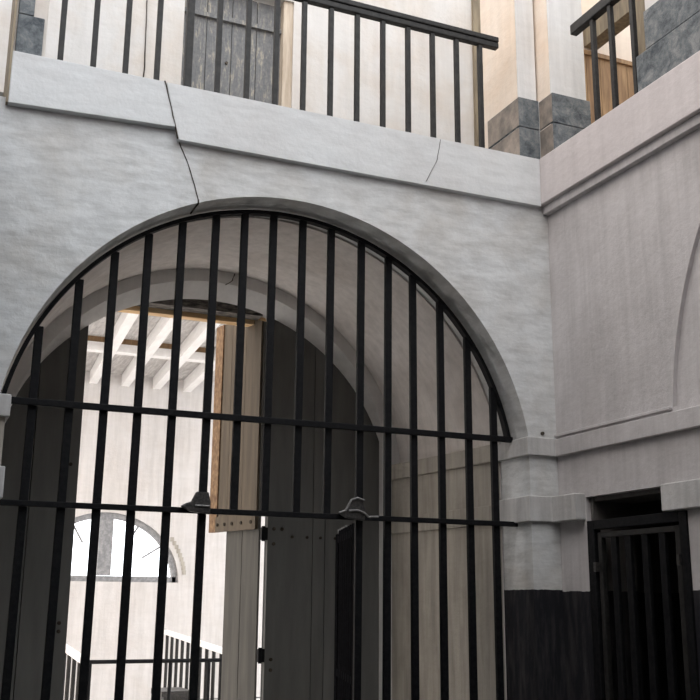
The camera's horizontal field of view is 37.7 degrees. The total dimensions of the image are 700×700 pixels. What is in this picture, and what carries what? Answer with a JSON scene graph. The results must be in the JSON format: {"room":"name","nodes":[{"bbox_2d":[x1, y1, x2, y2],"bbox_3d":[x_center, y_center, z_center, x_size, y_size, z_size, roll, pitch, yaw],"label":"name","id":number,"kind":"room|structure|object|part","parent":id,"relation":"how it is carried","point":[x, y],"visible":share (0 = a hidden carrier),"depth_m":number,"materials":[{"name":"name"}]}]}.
{"room":"prison interior","nodes":[
{"label":"prison interior","id":0,"kind":"room"},
{"bbox_2d":[86,312,225,382],"bbox_3d":[-2.273,-0.163,14.950,5.700,0.030,5.600,6,-15,-23],"label":"ceiling","id":1,"kind":"structure","parent":0,"point":[120,363],"depth_m":15.30,"materials":[{"name":"white paint"}]},
{"bbox_2d":[89,312,138,383],"bbox_3d":[-3.358,-0.129,14.603,0.130,0.200,5.330,5,-15,-19],"label":"rafter","id":2,"kind":"object","parent":1,"relation":"attached to","point":[125,321],"visible":0.57,"depth_m":14.08,"materials":[{"name":"white paint"}]},
{"bbox_2d":[121,317,172,386],"bbox_3d":[-2.871,-0.074,14.807,0.130,0.200,5.330,5,-15,-19],"label":"rafter","id":3,"kind":"object","parent":1,"relation":"attached to","point":[164,326],"visible":0.64,"depth_m":14.50,"materials":[{"name":"white paint"}]},
{"bbox_2d":[88,335,205,352],"bbox_3d":[-2.729,-0.044,15.200,4.634,0.090,0.060,6,-15,-23],"label":"trim","id":4,"kind":"structure","parent":1,"relation":"attached to","point":[90,338],"depth_m":14.98,"materials":[{"name":"brown wood"}]},
{"bbox_2d":[87,341,214,362],"bbox_3d":[-2.732,0.059,15.179,4.634,0.120,0.170,6,-15,-23],"label":"trim","id":5,"kind":"structure","parent":1,"relation":"attached to","point":[92,346],"depth_m":14.94,"materials":[{"name":"white paint"}]},
{"bbox_2d":[153,321,219,388],"bbox_3d":[-2.385,-0.021,15.011,0.130,0.200,5.330,5,-15,-19],"label":"rafter","id":6,"kind":"object","parent":1,"relation":"attached to","point":[194,340],"visible":0.64,"depth_m":14.86,"materials":[{"name":"white paint"}]},
{"bbox_2d":[183,348,215,391],"bbox_3d":[-1.899,0.034,15.215,0.130,0.200,5.330,5,-15,-19],"label":"rafter","id":7,"kind":"object","parent":1,"relation":"attached to","point":[196,376],"visible":0.36,"depth_m":16.78,"materials":[{"name":"white paint"}]},
{"bbox_2d":[64,371,264,699],"bbox_3d":[-4.082,2.802,16.790,30.000,5.600,0.400,6,-15,-23],"label":"wall","id":8,"kind":"structure","parent":0,"point":[187,449],"depth_m":16.92,"materials":[{"name":"paint"}]},
{"bbox_2d":[71,512,185,582],"bbox_3d":[-3.925,3.200,16.644,2.560,1.100,0.175,6,-15,-22],"label":"window","id":9,"kind":"structure","parent":8,"relation":"in","point":[104,557],"depth_m":16.64,"materials":[{"name":"grey paint"}]},
{"bbox_3d":[-3.987,3.687,16.511,2.367,0.090,0.110,6,-15,-23],"label":"sill","id":10,"kind":"part","parent":9,"relation":"part of","materials":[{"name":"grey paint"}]},
{"bbox_3d":[-2.848,3.410,16.968,0.288,0.604,0.022,6,-15,-23],"label":"broken moulding","id":11,"kind":"part","parent":9,"relation":"part of","materials":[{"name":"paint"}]},
{"bbox_2d":[1,269,399,699],"bbox_3d":[-1.129,1.292,8.067,5.400,4.420,0.158,6,-15,-23],"label":"wall","id":12,"kind":"structure","parent":0,"point":[196,281],"depth_m":8.51,"materials":[{"name":"paint"}]},
{"bbox_2d":[0,325,88,699],"bbox_3d":[-2.356,1.543,7.581,0.585,3.642,0.077,6,-15,-23],"label":"door","id":13,"kind":"structure","parent":12,"relation":"in","point":[26,684],"depth_m":7.62,"materials":[{"name":"paint"}]},
{"bbox_2d":[257,320,378,699],"bbox_3d":[-0.239,1.667,8.496,1.062,3.869,0.077,6,-15,-23],"label":"door","id":14,"kind":"structure","parent":12,"relation":"in","point":[295,657],"depth_m":8.47,"materials":[{"name":"paint"}]},
{"bbox_2d":[0,0,474,145],"bbox_3d":[-2.328,-2.748,8.177,7.460,2.900,0.250,6,-15,-23],"label":"wall","id":15,"kind":"structure","parent":0,"point":[80,13],"depth_m":8.97,"materials":[{"name":"paint"}]},
{"bbox_2d":[181,0,292,107],"bbox_3d":[-0.991,-2.127,8.606,0.990,1.920,0.180,6,-15,-23],"label":"door","id":16,"kind":"structure","parent":15,"relation":"in","point":[234,11],"depth_m":8.72,"materials":[{"name":"grey paint"}]},
{"bbox_3d":[-0.999,-2.805,8.739,0.880,0.040,0.030,6,-15,-23],"label":"rail","id":17,"kind":"part","parent":16,"relation":"part of","materials":[{"name":"grey paint"}]},
{"bbox_2d":[471,0,480,146],"bbox_3d":[1.155,-2.365,9.622,0.120,2.900,0.280,6,-15,-23],"label":"trim","id":18,"kind":"structure","parent":15,"relation":"attached to","point":[475,4],"depth_m":9.55,"materials":[{"name":"beige paint"}]},
{"bbox_2d":[0,216,506,699],"bbox_3d":[-0.809,1.118,7.351,5.400,4.420,1.475,6,-15,-23],"label":"wall","id":19,"kind":"structure","parent":0,"point":[198,236],"depth_m":7.86,"materials":[{"name":"paint"}]},
{"bbox_2d":[391,445,491,533],"bbox_3d":[-0.820,0.945,7.390,3.687,0.575,1.480,6,-15,-23],"label":"trim","id":20,"kind":"structure","parent":19,"relation":"attached to","point":[481,455],"depth_m":7.96,"materials":[{"name":"paint"}]},
{"bbox_2d":[0,0,566,699],"bbox_3d":[-1.976,-0.026,6.669,7.500,6.300,1.565,6,-15,-23],"label":"wall","id":21,"kind":"structure","parent":0,"point":[73,189],"depth_m":6.89,"materials":[{"name":"paint"}]},
{"bbox_2d":[0,417,4,465],"bbox_3d":[-2.063,1.650,5.623,0.078,2.544,0.377,6,-15,-23],"label":"trim","id":22,"kind":"structure","parent":21,"relation":"attached to","point":[2,419],"depth_m":5.75,"materials":[{"name":"paint"}]},
{"bbox_2d":[3,0,17,104],"bbox_3d":[-2.110,-2.982,6.663,0.012,3.165,0.365,6,-15,-23],"label":"trim","id":23,"kind":"structure","parent":21,"relation":"attached to","point":[14,2],"depth_m":6.27,"materials":[{"name":"beige paint"}]},
{"bbox_2d":[7,51,174,129],"bbox_3d":[-1.661,-1.548,6.558,1.023,0.343,0.450,6,-15,-23],"label":"trim","id":24,"kind":"structure","parent":21,"relation":"attached to","point":[37,82],"depth_m":6.33,"materials":[{"name":"paint"}]},
{"bbox_2d":[13,0,49,56],"bbox_3d":[-2.016,-3.134,6.741,0.190,2.830,0.325,6,-15,-23],"label":"pillar","id":25,"kind":"structure","parent":24,"relation":"on","point":[30,35],"depth_m":6.31,"materials":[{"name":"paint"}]},
{"bbox_2d":[0,210,517,699],"bbox_3d":[-0.433,1.064,6.479,3.503,4.115,0.122,6,-15,-23],"label":"gate","id":26,"kind":"object","parent":21,"relation":"attached to","point":[200,504],"visible":0.98,"depth_m":6.60,"materials":[{"name":"black metal"}]},
{"bbox_3d":[-0.449,-0.224,6.822,3.476,1.448,0.052,6,-15,-23],"label":"arched frame","id":27,"kind":"part","parent":26,"relation":"part of","materials":[{"name":"black metal"}]},
{"bbox_3d":[-0.427,1.042,6.493,3.485,0.034,0.028,6,-15,-23],"label":"cross rail","id":28,"kind":"part","parent":26,"relation":"part of","materials":[{"name":"black metal"}]},
{"bbox_3d":[-0.434,0.465,6.629,3.460,0.040,0.028,6,-15,-23],"label":"cross rail","id":29,"kind":"part","parent":26,"relation":"part of","materials":[{"name":"black metal"}]},
{"bbox_2d":[334,523,353,699],"bbox_3d":[-0.024,2.231,7.014,0.056,2.051,1.034,2,-14,-7],"label":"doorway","id":30,"kind":"object","parent":26,"relation":"attached to","point":[344,550],"visible":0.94,"depth_m":7.14,"materials":[{"name":"black metal"}]},
{"bbox_3d":[-0.015,1.312,7.230,0.030,0.050,1.000,2,-14,-7],"label":"cross rail","id":31,"kind":"part","parent":30,"relation":"part of","materials":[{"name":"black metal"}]},
{"bbox_3d":[-0.022,2.234,7.004,0.030,0.050,1.000,2,-14,-7],"label":"cross rail","id":32,"kind":"part","parent":30,"relation":"part of","materials":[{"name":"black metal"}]},
{"bbox_2d":[0,393,554,461],"bbox_3d":[-1.907,0.364,5.986,7.180,0.127,0.410,6,-15,-23],"label":"trim","id":33,"kind":"structure","parent":21,"relation":"attached to","point":[525,446],"depth_m":7.13,"materials":[{"name":"paint"}]},
{"bbox_2d":[0,466,585,522],"bbox_3d":[-1.848,0.754,5.766,7.200,0.175,0.680,6,-15,-23],"label":"trim","id":34,"kind":"structure","parent":21,"relation":"attached to","point":[568,507],"depth_m":7.00,"materials":[{"name":"paint"}]},
{"bbox_2d":[166,82,540,207],"bbox_3d":[0.031,-1.341,7.265,2.826,0.380,0.446,6,-15,-23],"label":"trim","id":35,"kind":"structure","parent":21,"relation":"attached to","point":[203,118],"depth_m":7.01,"materials":[{"name":"paint"}]},
{"bbox_2d":[57,0,498,147],"bbox_3d":[-0.391,-2.065,7.132,3.310,1.025,0.064,6,-15,-23],"label":"balcony railing","id":36,"kind":"object","parent":35,"relation":"on","point":[384,16],"visible":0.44,"depth_m":7.29,"materials":[{"name":"metal"}]},
{"bbox_3d":[-0.387,-2.497,7.238,3.310,0.045,0.050,6,-15,-23],"label":"handrail","id":37,"kind":"part","parent":36,"relation":"part of","materials":[{"name":"metal"}]},
{"bbox_2d":[480,0,540,158],"bbox_3d":[1.251,-2.747,8.212,0.181,2.830,0.535,6,-15,-23],"label":"pillar","id":38,"kind":"structure","parent":35,"relation":"on","point":[511,109],"depth_m":7.92,"materials":[{"name":"paint"}]},
{"bbox_2d":[538,101,540,156],"bbox_3d":[1.388,-1.632,7.841,0.011,0.490,0.225,6,-15,-23],"label":"trim","id":39,"kind":"structure","parent":21,"relation":"attached to","point":[538,101],"depth_m":7.74,"materials":[{"name":"paint"}]},
{"bbox_2d":[581,0,631,61],"bbox_3d":[3.003,-2.247,10.042,3.620,2.900,0.950,6,-15,-23],"label":"wall","id":40,"kind":"structure","parent":0,"point":[623,39],"depth_m":9.40,"materials":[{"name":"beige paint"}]},
{"bbox_2d":[583,0,629,48],"bbox_3d":[2.547,-3.072,8.437,0.140,0.310,1.895,6,-15,-23],"label":"timber beam","id":41,"kind":"structure","parent":40,"relation":"attached to","point":[621,9],"depth_m":8.95,"materials":[{"name":"brown wood"}]},
{"bbox_2d":[584,49,633,123],"bbox_3d":[2.805,-1.793,9.278,1.860,1.650,0.060,6,-15,-23],"label":"trim","id":42,"kind":"structure","parent":40,"relation":"attached to","point":[624,67],"depth_m":9.19,"materials":[{"name":"brown wood"}]},
{"bbox_2d":[547,128,699,699],"bbox_3d":[3.594,0.020,2.732,0.340,4.420,10.020,6,-15,-23],"label":"wall","id":43,"kind":"structure","parent":0,"point":[624,255],"depth_m":6.64,"materials":[{"name":"paint"}]},
{"bbox_2d":[554,406,672,436],"bbox_3d":[1.711,0.479,6.698,0.070,0.020,1.210,6,-15,-23],"label":"trim","id":44,"kind":"structure","parent":43,"relation":"attached to","point":[668,407],"depth_m":6.61,"materials":[{"name":"paint"}]},
{"bbox_2d":[539,51,699,206],"bbox_3d":[3.482,-2.259,3.446,0.380,0.365,10.400,6,-15,-23],"label":"trim","id":45,"kind":"structure","parent":43,"relation":"attached to","point":[672,99],"depth_m":6.74,"materials":[{"name":"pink paint"}]},
{"bbox_2d":[532,0,590,157],"bbox_3d":[1.574,-2.757,8.157,0.348,2.830,0.495,6,-15,-23],"label":"pillar","id":46,"kind":"structure","parent":45,"relation":"on","point":[564,110],"depth_m":7.79,"materials":[{"name":"paint"}]},
{"bbox_2d":[570,0,638,120],"bbox_3d":[1.818,-2.021,7.143,0.060,0.980,0.820,6,-15,-23],"label":"balcony railing","id":47,"kind":"object","parent":45,"relation":"on","point":[589,18],"visible":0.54,"depth_m":7.20,"materials":[{"name":"metal"}]},
{"bbox_3d":[1.822,-2.458,7.250,0.060,0.080,0.820,6,-15,-23],"label":"handrail","id":48,"kind":"part","parent":47,"relation":"part of","materials":[{"name":"metal"}]},
{"bbox_2d":[636,0,699,91],"bbox_3d":[2.693,-3.245,6.133,0.680,2.830,2.395,6,-15,-23],"label":"pillar","id":49,"kind":"structure","parent":45,"relation":"on","point":[671,27],"depth_m":6.53,"materials":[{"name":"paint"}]},
{"bbox_2d":[543,113,699,215],"bbox_3d":[3.449,-2.107,3.167,0.065,0.067,9.995,6,-15,-23],"label":"trim","id":50,"kind":"structure","parent":43,"relation":"attached to","point":[692,124],"depth_m":6.75,"materials":[{"name":"paint"}]},
{"bbox_2d":[590,488,660,699],"bbox_3d":[1.938,1.989,6.231,0.325,2.239,0.947,6,-15,-23],"label":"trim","id":51,"kind":"structure","parent":43,"relation":"attached to","point":[616,505],"depth_m":6.74,"materials":[{"name":"paint"}]},
{"bbox_2d":[555,405,699,456],"bbox_3d":[3.452,-0.382,2.754,0.085,0.120,10.000,6,-15,-23],"label":"trim","id":52,"kind":"structure","parent":43,"relation":"attached to","point":[687,418],"depth_m":6.43,"materials":[{"name":"paint"}]},
{"bbox_2d":[587,510,699,699],"bbox_3d":[1.766,2.043,6.125,0.070,2.080,0.950,6,-15,-23],"label":"gate","id":53,"kind":"object","parent":43,"relation":"attached to","point":[599,599],"visible":1,"depth_m":6.25,"materials":[{"name":"black metal"}]},
{"bbox_2d":[660,479,699,511],"bbox_3d":[2.883,0.423,4.209,0.345,0.160,4.395,6,-15,-23],"label":"trim","id":54,"kind":"structure","parent":43,"relation":"attached to","point":[682,495],"depth_m":5.95,"materials":[{"name":"paint"}]},
{"bbox_2d":[633,500,685,699],"bbox_3d":[3.196,1.677,6.516,2.180,3.000,3.000,6,-15,-23],"label":"wall","id":55,"kind":"structure","parent":0,"point":[652,507],"depth_m":7.29,"materials":[{"name":"paint"}]},
{"bbox_3d":[1.557,-2.197,3.626,11.200,0.280,12.280,6,-15,-23],"label":"floor","id":56,"kind":"structure","parent":0,"visible":0},
{"bbox_2d":[635,0,645,54],"bbox_3d":[2.319,-2.739,8.062,0.100,2.900,0.210,6,-15,-23],"label":"timber post","id":57,"kind":"object","parent":56,"relation":"on","point":[640,4],"visible":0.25,"depth_m":8.00,"materials":[{"name":"brown wood"}]},
{"bbox_3d":[-0.480,1.187,8.627,12.000,4.900,0.280,6,-15,-23],"label":"wall","id":58,"kind":"structure","parent":0,"visible":0},
{"bbox_2d":[118,306,265,326],"bbox_3d":[-1.412,-0.328,8.704,1.440,0.115,0.095,6,-15,-23],"label":"timber beam","id":59,"kind":"structure","parent":58,"relation":"attached to","point":[135,309],"depth_m":8.68,"materials":[{"name":"orange wood"}]},
{"bbox_2d":[137,299,262,319],"bbox_3d":[-1.399,-0.393,8.585,1.360,0.105,0.145,6,-15,-23],"label":"lintel","id":60,"kind":"object","parent":58,"relation":"attached to","point":[199,306],"visible":0.5,"depth_m":8.61,"materials":[{"name":"brown wood"}]},
{"bbox_2d":[209,320,265,699],"bbox_3d":[-0.982,1.648,8.611,0.058,3.949,0.720,12,-18,-38],"label":"door","id":61,"kind":"structure","parent":58,"relation":"in","point":[243,542],"depth_m":8.61,"materials":[{"name":"grey brown paint"},{"name":"bare brown wood"}]},
{"bbox_3d":[-14.984,12.747,45.349,130.000,0.230,81.700,6,-15,-23],"label":"floor","id":62,"kind":"structure","parent":0,"visible":0},
{"bbox_2d":[62,644,80,699],"bbox_3d":[-3.242,3.911,11.738,0.070,1.050,2.003,6,-15,-22],"label":"railing","id":63,"kind":"object","parent":62,"relation":"on","point":[70,652],"visible":0.51,"depth_m":11.45,"materials":[{"name":"white paint"}]},
{"bbox_3d":[-3.239,3.479,11.844,0.070,0.160,2.003,6,-15,-22],"label":"handrail","id":64,"kind":"part","parent":63,"relation":"part of","materials":[{"name":"white paint"}]},
{"bbox_2d":[87,658,221,699],"bbox_3d":[-1.754,3.850,11.182,2.230,0.926,0.044,6,-15,-23],"label":"railing","id":65,"kind":"object","parent":62,"relation":"on","point":[208,660],"visible":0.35,"depth_m":11.16,"materials":[{"name":"black metal"}]},
{"bbox_3d":[-1.751,3.421,11.288,2.230,0.042,0.044,6,-15,-23],"label":"handrail","id":66,"kind":"part","parent":65,"relation":"part of","materials":[{"name":"black metal"}]},
{"bbox_2d":[151,687,188,699],"bbox_3d":[-2.102,4.251,11.996,0.360,0.530,0.560,6,-15,-23],"label":"box","id":67,"kind":"object","parent":62,"relation":"on","point":[177,693],"visible":0.74,"depth_m":11.83,"materials":[{"name":"metal"}]},
{"bbox_2d":[163,630,221,699],"bbox_3d":[-2.073,4.323,13.505,0.070,1.110,4.410,5,-15,-19],"label":"railing","id":68,"kind":"object","parent":62,"relation":"on","point":[208,646],"visible":0.66,"depth_m":13.88,"materials":[{"name":"white paint"}]},
{"bbox_3d":[-2.069,3.872,13.616,0.070,0.180,4.410,5,-15,-19],"label":"handrail","id":69,"kind":"part","parent":68,"relation":"part of","materials":[{"name":"white paint"}]}
]}

